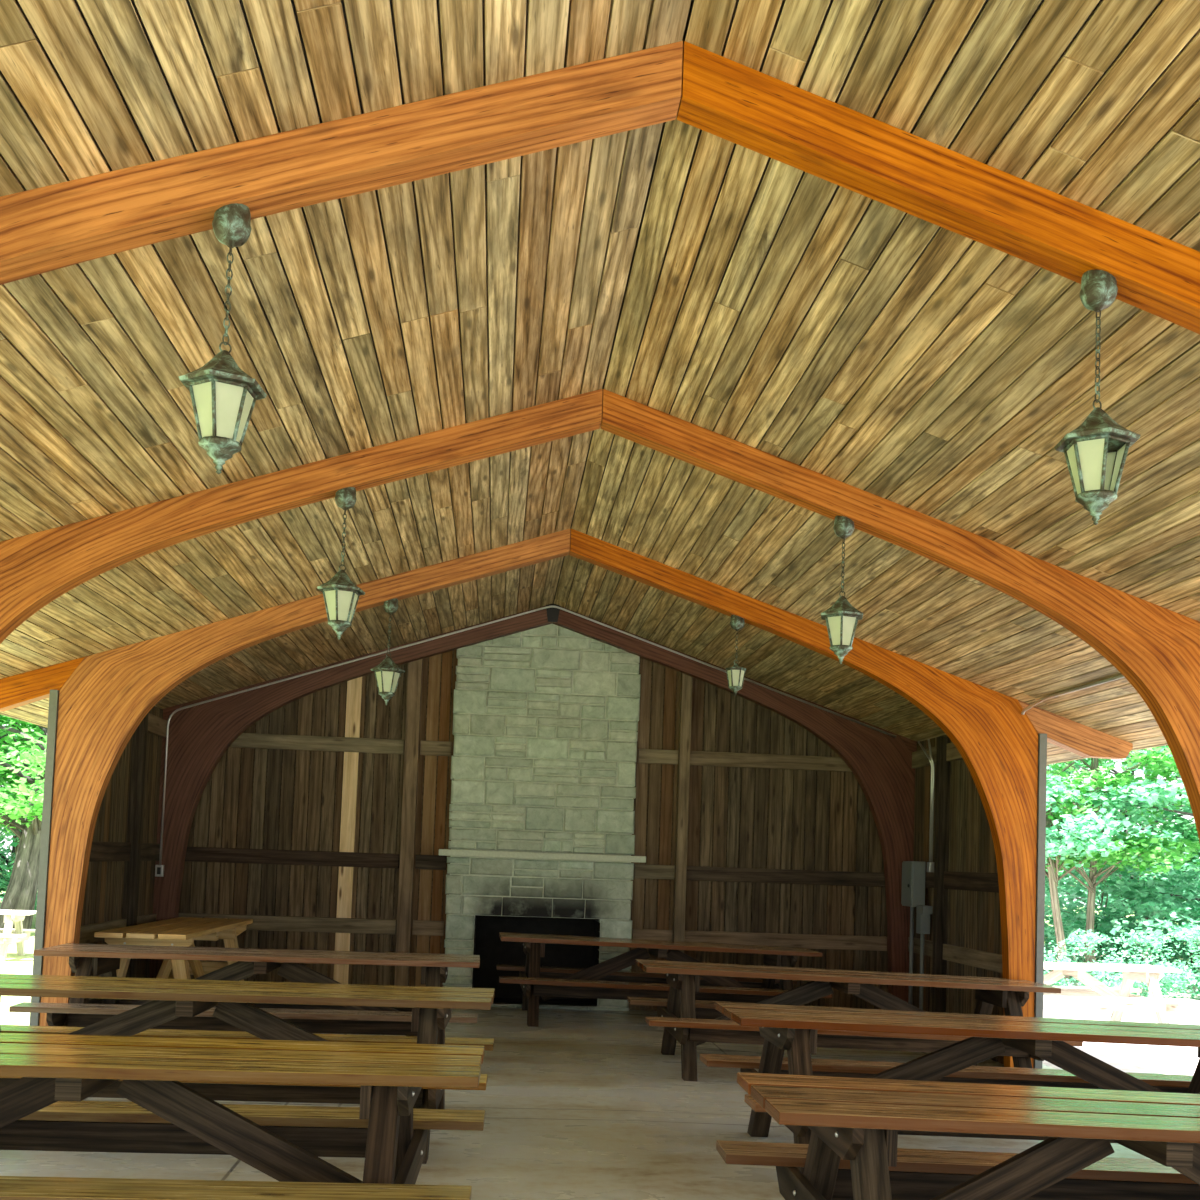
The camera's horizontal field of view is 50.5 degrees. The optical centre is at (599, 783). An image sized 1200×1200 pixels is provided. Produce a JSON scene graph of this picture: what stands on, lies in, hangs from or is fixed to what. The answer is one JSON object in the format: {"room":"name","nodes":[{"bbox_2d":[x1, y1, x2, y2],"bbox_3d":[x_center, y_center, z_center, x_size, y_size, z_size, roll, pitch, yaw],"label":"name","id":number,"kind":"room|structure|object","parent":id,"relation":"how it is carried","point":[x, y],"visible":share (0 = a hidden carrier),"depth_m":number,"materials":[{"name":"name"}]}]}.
{"room":"picnic pavilion","nodes":[
{"label":"picnic pavilion","id":0,"kind":"room"},
{"bbox_2d":[29,690,166,1025],"bbox_3d":[-4.314,0.626,11.398,0.171,2.896,3.439,2,-3,-5],"label":"wall","id":1,"kind":"structure","parent":0,"point":[125,850],"depth_m":11.55,"materials":[{"name":"brown wood"}]},
{"bbox_2d":[178,649,887,1010],"bbox_3d":[-0.582,0.290,13.367,7.760,4.260,0.190,2,-3,-5],"label":"wall","id":2,"kind":"structure","parent":0,"point":[323,824],"depth_m":13.35,"materials":[{"name":"brown wood"}]},
{"bbox_2d":[0,1007,1148,1199],"bbox_3d":[0.069,1.968,4.417,8.600,0.300,19.000,2,-3,-5],"label":"floor","id":3,"kind":"structure","parent":0,"point":[578,1104],"depth_m":7.41,"materials":[{"name":"concrete"}]},
{"bbox_2d":[94,917,252,980],"bbox_3d":[-3.763,1.682,11.414,0.840,0.829,2.552,2,-3,-3],"label":"picnic table","id":4,"kind":"object","parent":3,"relation":"on","point":[180,931],"visible":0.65,"depth_m":10.89,"materials":[{"name":"brown wood"}]},
{"bbox_2d":[0,1033,484,1199],"bbox_3d":[-1.887,1.385,4.763,2.857,0.768,1.540,2,-3,-3],"label":"picnic table","id":5,"kind":"object","parent":3,"relation":"on","point":[44,1109],"visible":1,"depth_m":4.77,"materials":[{"name":"wood"}]},
{"bbox_2d":[9,943,479,1035],"bbox_3d":[-2.470,1.636,9.412,3.127,0.774,1.540,2,-3,-5],"label":"picnic table","id":6,"kind":"object","parent":3,"relation":"on","point":[103,960],"visible":0.67,"depth_m":9.07,"materials":[{"name":"wood"}]},
{"bbox_2d":[0,974,494,1163],"bbox_3d":[-2.204,1.500,6.970,3.206,0.777,1.540,2,-3,-3],"label":"picnic table","id":7,"kind":"object","parent":3,"relation":"on","point":[432,1007],"visible":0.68,"depth_m":6.85,"materials":[{"name":"wood"}]},
{"bbox_2d":[149,604,916,1001],"bbox_3d":[-0.564,0.257,13.152,9.360,4.255,0.142,2,-3,-5],"label":"arch","id":8,"kind":"object","parent":3,"relation":"on","point":[200,735],"visible":0.83,"depth_m":13.20,"materials":[{"name":"brown wood"}]},
{"bbox_2d":[155,865,163,876],"bbox_3d":[-4.399,0.869,12.714,0.075,0.115,0.054,2,-3,-5],"label":"outlet box","id":9,"kind":"object","parent":8,"relation":"attached to","point":[159,869],"visible":1,"depth_m":12.69,"materials":[{"name":"metal"}]},
{"bbox_2d":[159,605,895,864],"bbox_3d":[-0.622,-0.441,13.110,7.504,2.825,0.032,2,-3,-5],"label":"conduit","id":10,"kind":"object","parent":8,"relation":"attached to","point":[551,606],"visible":0.98,"depth_m":13.09,"materials":[{"name":"metal"}]},
{"bbox_2d":[439,624,645,1010],"bbox_3d":[-0.598,0.260,13.453,2.120,4.170,0.860,2,-3,-5],"label":"stone fireplace","id":11,"kind":"object","parent":3,"relation":"on","point":[546,718],"visible":0.88,"depth_m":13.24,"materials":[{"name":"grey stone"}]},
{"bbox_2d":[439,849,645,862],"bbox_3d":[-0.590,0.743,13.110,2.120,0.065,0.230,2,-3,-5],"label":"mantel shelf","id":12,"kind":"object","parent":11,"relation":"attached to","point":[485,855],"depth_m":13.08,"materials":[{"name":"grey stone"}]},
{"bbox_2d":[0,528,1132,1067],"bbox_3d":[-0.313,0.086,10.114,9.360,4.255,0.130,2,-3,-5],"label":"arch","id":13,"kind":"object","parent":3,"relation":"on","point":[104,697],"visible":0.94,"depth_m":10.14,"materials":[{"name":"orange wood"}]},
{"bbox_2d":[371,598,404,704],"bbox_3d":[-1.670,-1.044,10.065,0.272,0.856,0.236,3,-3,-10],"label":"hanging lantern","id":14,"kind":"object","parent":13,"relation":"hanging from","point":[387,673],"visible":1,"depth_m":10.01,"materials":[{"name":"metal"}]},
{"bbox_2d":[726,615,745,695],"bbox_3d":[1.102,-1.037,10.293,0.168,0.663,0.146,2,-3,5],"label":"hanging lantern","id":15,"kind":"object","parent":13,"relation":"hanging from","point":[735,674],"visible":1,"depth_m":10.26,"materials":[{"name":"metal"}]},
{"bbox_2d":[0,41,1199,333],"bbox_3d":[0.189,-0.257,4.024,9.360,4.255,0.130,2,-3,-5],"label":"arch","id":16,"kind":"object","parent":3,"relation":"on","point":[45,229],"visible":0.97,"depth_m":4.07,"materials":[{"name":"orange wood"}]},
{"bbox_2d":[178,203,266,473],"bbox_3d":[-1.168,-1.387,3.976,0.272,0.856,0.236,4,-4,-30],"label":"hanging lantern","id":17,"kind":"object","parent":16,"relation":"hanging from","point":[224,397],"visible":1,"depth_m":3.92,"materials":[{"name":"metal"}]},
{"bbox_2d":[1054,269,1140,524],"bbox_3d":[1.641,-1.272,4.201,0.272,0.850,0.236,4,-4,-27],"label":"hanging lantern","id":18,"kind":"object","parent":16,"relation":"hanging from","point":[1096,451],"visible":1,"depth_m":4.16,"materials":[{"name":"metal"}]},
{"bbox_2d":[0,389,1199,841],"bbox_3d":[-0.062,-0.086,7.069,9.360,4.255,0.130,2,-3,-5],"label":"arch","id":19,"kind":"object","parent":3,"relation":"on","point":[1156,648],"visible":1,"depth_m":7.15,"materials":[{"name":"orange wood"}]},
{"bbox_2d":[317,487,364,639],"bbox_3d":[-1.419,-1.216,7.021,0.272,0.856,0.236,4,-4,-27],"label":"hanging lantern","id":20,"kind":"object","parent":19,"relation":"hanging from","point":[341,595],"visible":1,"depth_m":6.96,"materials":[{"name":"metal"}]},
{"bbox_2d":[821,516,862,663],"bbox_3d":[1.380,-1.103,7.245,0.272,0.853,0.236,3,-4,-20],"label":"hanging lantern","id":21,"kind":"object","parent":19,"relation":"hanging from","point":[841,618],"visible":1,"depth_m":7.18,"materials":[{"name":"metal"}]},
{"bbox_2d":[496,932,831,1026],"bbox_3d":[0.543,1.930,12.358,3.076,0.779,1.540,4,-4,-6],"label":"picnic table","id":22,"kind":"object","parent":3,"relation":"on","point":[597,981],"visible":0.84,"depth_m":12.08,"materials":[{"name":"wood"}]},
{"bbox_2d":[627,959,1082,1080],"bbox_3d":[1.867,1.857,9.878,3.179,0.772,1.540,4,-3,-4],"label":"picnic table","id":23,"kind":"object","parent":3,"relation":"on","point":[686,1020],"visible":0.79,"depth_m":9.59,"materials":[{"name":"wood"}]},
{"bbox_2d":[700,1002,1199,1173],"bbox_3d":[2.262,1.696,6.925,3.224,0.780,1.540,4,-4,-5],"label":"picnic table","id":24,"kind":"object","parent":3,"relation":"on","point":[793,1029],"visible":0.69,"depth_m":6.91,"materials":[{"name":"wood"}]},
{"bbox_2d":[716,1072,1199,1199],"bbox_3d":[1.862,1.530,4.487,2.695,0.768,1.540,3,-3,-4],"label":"picnic table","id":25,"kind":"object","parent":3,"relation":"on","point":[852,1152],"visible":1,"depth_m":4.47,"materials":[{"name":"wood"}]},
{"bbox_2d":[0,0,1199,764],"bbox_3d":[0.183,-1.572,4.752,9.601,1.584,18.239,2,-3,-5],"label":"ceiling","id":26,"kind":"structure","parent":0,"point":[980,457],"depth_m":5.44,"materials":[{"name":"brown wood"}]},
{"bbox_2d":[1021,675,1123,714],"bbox_3d":[3.576,-0.693,8.944,0.046,0.106,2.916,2,-3,-5],"label":"conduit","id":27,"kind":"object","parent":26,"relation":"attached to","point":[1024,710],"visible":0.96,"depth_m":9.53,"materials":[{"name":"metal"}]},
{"bbox_2d":[0,0,1199,726],"bbox_3d":[0.185,-1.640,4.756,9.712,1.702,18.290,2,-3,-5],"label":"roof","id":28,"kind":"structure","parent":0,"point":[187,1],"depth_m":5.01,"materials":[{"name":"wood"}]},
{"bbox_2d":[0,871,1199,1074],"bbox_3d":[-0.797,2.681,14.858,180.000,0.290,130.000,2,-3,-5],"label":"ground","id":29,"kind":"structure","parent":0,"point":[1132,1058],"depth_m":14.01,"materials":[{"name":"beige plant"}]},
{"bbox_2d":[0,910,35,960],"bbox_3d":[-10.560,2.455,20.900,2.406,0.772,1.540,3,-3,-10],"label":"picnic table","id":30,"kind":"object","parent":29,"relation":"on","point":[8,936],"visible":0.96,"depth_m":20.80,"materials":[{"name":"brown wood"}]},
{"bbox_2d":[0,825,37,926],"bbox_3d":[-13.191,1.901,28.434,3.489,2.874,3.213,4,-4,-30],"label":"leafy shrub","id":31,"kind":"object","parent":29,"relation":"on","point":[6,868],"visible":0.08,"depth_m":28.05,"materials":[{"name":"green plant"}]},
{"bbox_2d":[0,715,37,825],"bbox_3d":[-15.317,-1.039,27.978,7.001,8.564,6.421,0,-4,28],"label":"tree","id":32,"kind":"object","parent":29,"relation":"on","point":[9,779],"visible":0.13,"depth_m":27.49,"materials":[{"name":"green plant"}]},
{"bbox_2d":[0,716,44,889],"bbox_3d":[-13.911,0.192,30.316,6.914,6.410,6.954,0,-4,28],"label":"maple tree","id":33,"kind":"object","parent":29,"relation":"on","point":[9,859],"visible":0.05,"depth_m":30.33,"materials":[{"name":"green plant"}]},
{"bbox_2d":[0,724,45,803],"bbox_3d":[-14.416,-1.579,33.843,7.848,10.467,8.557,2,-3,4],"label":"tree","id":34,"kind":"object","parent":29,"relation":"on","point":[17,738],"visible":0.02,"depth_m":31.11,"materials":[{"name":"green plant"}]},
{"bbox_2d":[0,716,46,932],"bbox_3d":[-11.385,-1.444,26.565,7.134,9.516,7.779,2,-3,-5],"label":"tree","id":35,"kind":"object","parent":29,"relation":"on","point":[21,892],"visible":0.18,"depth_m":25.79,"materials":[{"name":"green plant"}]},
{"bbox_2d":[1044,873,1087,972],"bbox_3d":[8.058,2.702,24.343,2.471,2.211,2.684,1,-3,12],"label":"leafy shrub","id":36,"kind":"object","parent":29,"relation":"on","point":[1049,935],"visible":0.1,"depth_m":23.89,"materials":[{"name":"green plant"}]},
{"bbox_2d":[1044,867,1123,961],"bbox_3d":[9.022,2.495,27.007,3.758,3.095,3.460,2,-3,-4],"label":"leafy shrub","id":37,"kind":"object","parent":29,"relation":"on","point":[1086,895],"visible":0.05,"depth_m":26.44,"materials":[{"name":"green plant"}]},
{"bbox_2d":[1044,928,1130,992],"bbox_3d":[7.475,2.858,19.750,1.476,1.216,1.359,1,-4,22],"label":"leafy shrub","id":38,"kind":"object","parent":29,"relation":"on","point":[1087,938],"visible":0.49,"depth_m":19.64,"materials":[{"name":"green plant"}]},
{"bbox_2d":[1044,862,1180,964],"bbox_3d":[9.716,2.650,25.010,3.118,2.542,2.825,-1,-4,41],"label":"leafy shrub","id":39,"kind":"object","parent":29,"relation":"on","point":[1076,893],"visible":0.39,"depth_m":24.62,"materials":[{"name":"green plant"}]},
{"bbox_2d":[1045,749,1182,985],"bbox_3d":[7.934,0.552,23.106,4.979,6.354,4.631,4,-4,-27],"label":"slim tree","id":40,"kind":"object","parent":29,"relation":"on","point":[1083,827],"visible":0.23,"depth_m":22.02,"materials":[{"name":"green plant"}]},
{"bbox_2d":[1043,962,1199,1023],"bbox_3d":[5.887,2.663,16.013,2.605,0.770,1.540,2,-3,-7],"label":"picnic table","id":41,"kind":"object","parent":29,"relation":"on","point":[1096,996],"visible":0.44,"depth_m":15.78,"materials":[{"name":"white wood"}]},
{"bbox_2d":[1045,745,1199,975],"bbox_3d":[9.313,0.604,23.552,4.495,6.397,5.233,2,-3,-5],"label":"slim tree","id":42,"kind":"object","parent":29,"relation":"on","point":[1158,763],"visible":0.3,"depth_m":22.56,"materials":[{"name":"green plant"}]},
{"bbox_2d":[1045,751,1199,958],"bbox_3d":[12.639,-0.450,30.680,6.627,9.597,7.070,5,-4,-38],"label":"tree","id":43,"kind":"object","parent":29,"relation":"on","point":[1088,762],"visible":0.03,"depth_m":29.89,"materials":[{"name":"green plant"}]},
{"bbox_2d":[1046,746,1199,947],"bbox_3d":[15.889,-0.730,35.891,8.130,11.037,7.621,2,-3,3],"label":"tree","id":44,"kind":"object","parent":29,"relation":"on","point":[1162,827],"visible":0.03,"depth_m":34.37,"materials":[{"name":"green plant"}]},
{"bbox_2d":[1049,825,1199,963],"bbox_3d":[11.510,2.532,27.847,3.753,3.316,4.014,3,-4,-20],"label":"leafy shrub","id":45,"kind":"object","parent":29,"relation":"on","point":[1147,829],"visible":0.05,"depth_m":27.47,"materials":[{"name":"green plant"}]},
{"bbox_2d":[1073,746,1199,942],"bbox_3d":[11.979,0.515,23.268,7.073,6.755,7.360,1,-4,17],"label":"maple tree","id":46,"kind":"object","parent":29,"relation":"on","point":[1170,907],"visible":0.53,"depth_m":22.91,"materials":[{"name":"green plant"}]},
{"bbox_2d":[1096,929,1199,998],"bbox_3d":[8.580,2.917,20.086,1.476,1.216,1.359,4,-4,-35],"label":"leafy shrub","id":47,"kind":"object","parent":29,"relation":"on","point":[1166,984],"visible":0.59,"depth_m":20.01,"materials":[{"name":"green plant"}]},
{"bbox_2d":[1124,874,1199,978],"bbox_3d":[11.579,2.849,24.744,2.676,2.211,2.502,3,-4,-16],"label":"leafy shrub","id":48,"kind":"object","parent":29,"relation":"on","point":[1169,944],"visible":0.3,"depth_m":24.55,"materials":[{"name":"green plant"}]},
{"bbox_2d":[1154,818,1199,865],"bbox_3d":[15.969,-0.448,28.743,6.627,9.597,7.070,2,-3,-7],"label":"tree","id":49,"kind":"object","parent":29,"relation":"on","point":[1193,837],"visible":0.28,"depth_m":29.07,"materials":[{"name":"green plant"}]},
{"bbox_2d":[1161,925,1199,999],"bbox_3d":[9.808,2.939,20.579,1.483,1.326,1.610,2,-3,-3],"label":"leafy shrub","id":50,"kind":"object","parent":29,"relation":"on","point":[1194,934],"visible":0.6,"depth_m":20.70,"materials":[{"name":"green plant"}]},
{"bbox_2d":[1170,853,1199,870],"bbox_3d":[15.371,0.886,24.764,6.992,6.417,6.720,2,-3,-7],"label":"maple tree","id":51,"kind":"object","parent":29,"relation":"on","point":[1195,856],"visible":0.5,"depth_m":26.17,"materials":[{"name":"green plant"}]},
{"bbox_2d":[908,733,1046,1068],"bbox_3d":[3.375,0.970,12.012,0.171,2.973,3.439,2,-3,-5],"label":"wall","id":52,"kind":"structure","parent":0,"point":[964,938],"depth_m":12.01,"materials":[{"name":"brown wood"}]},
{"bbox_2d":[908,907,913,1003],"bbox_3d":[3.180,1.886,13.020,0.038,1.252,0.040,2,-3,-5],"label":"conduit","id":53,"kind":"object","parent":52,"relation":"attached to","point":[911,945],"visible":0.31,"depth_m":13.02,"materials":[{"name":"grey metal"}]},
{"bbox_2d":[901,861,925,906],"bbox_3d":[3.191,1.023,13.009,0.158,0.460,0.340,2,-3,-5],"label":"electrical panel","id":54,"kind":"object","parent":52,"relation":"attached to","point":[913,872],"visible":0.96,"depth_m":12.85,"materials":[{"name":"grey metal"}]},
{"bbox_2d":[919,934,924,1009],"bbox_3d":[3.203,1.997,12.684,0.038,0.992,0.040,2,-3,-5],"label":"conduit","id":55,"kind":"object","parent":52,"relation":"attached to","point":[922,936],"visible":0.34,"depth_m":12.68,"materials":[{"name":"grey metal"}]},
{"bbox_2d":[916,905,932,933],"bbox_3d":[3.232,1.356,12.692,0.100,0.280,0.200,2,-3,-5],"label":"meter box","id":56,"kind":"object","parent":52,"relation":"attached to","point":[923,912],"visible":1,"depth_m":12.65,"materials":[{"name":"grey metal"}]},
{"bbox_2d":[916,905,932,913],"bbox_3d":[3.236,1.256,12.698,0.100,0.080,0.200,2,-3,-5],"label":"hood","id":57,"kind":"object","parent":56,"relation":"attached to","point":[921,909],"depth_m":12.60,"materials":[{"name":"grey metal"}]},
{"bbox_2d":[918,741,932,861],"bbox_3d":[3.275,0.170,12.850,0.047,1.229,0.356,2,-3,-5],"label":"conduit","id":58,"kind":"object","parent":52,"relation":"attached to","point":[919,743],"visible":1,"depth_m":12.68,"materials":[{"name":"metal"}]},
{"bbox_2d":[927,862,933,871],"bbox_3d":[3.280,0.827,12.615,0.060,0.100,0.090,2,-3,-5],"label":"junction box","id":59,"kind":"object","parent":52,"relation":"attached to","point":[930,865],"visible":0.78,"depth_m":12.57,"materials":[{"name":"metal"}]},
{"bbox_2d":[928,739,934,861],"bbox_3d":[3.289,0.162,12.678,0.047,1.224,0.111,2,-3,-5],"label":"conduit","id":60,"kind":"object","parent":52,"relation":"attached to","point":[929,744],"visible":1,"depth_m":12.63,"materials":[{"name":"metal"}]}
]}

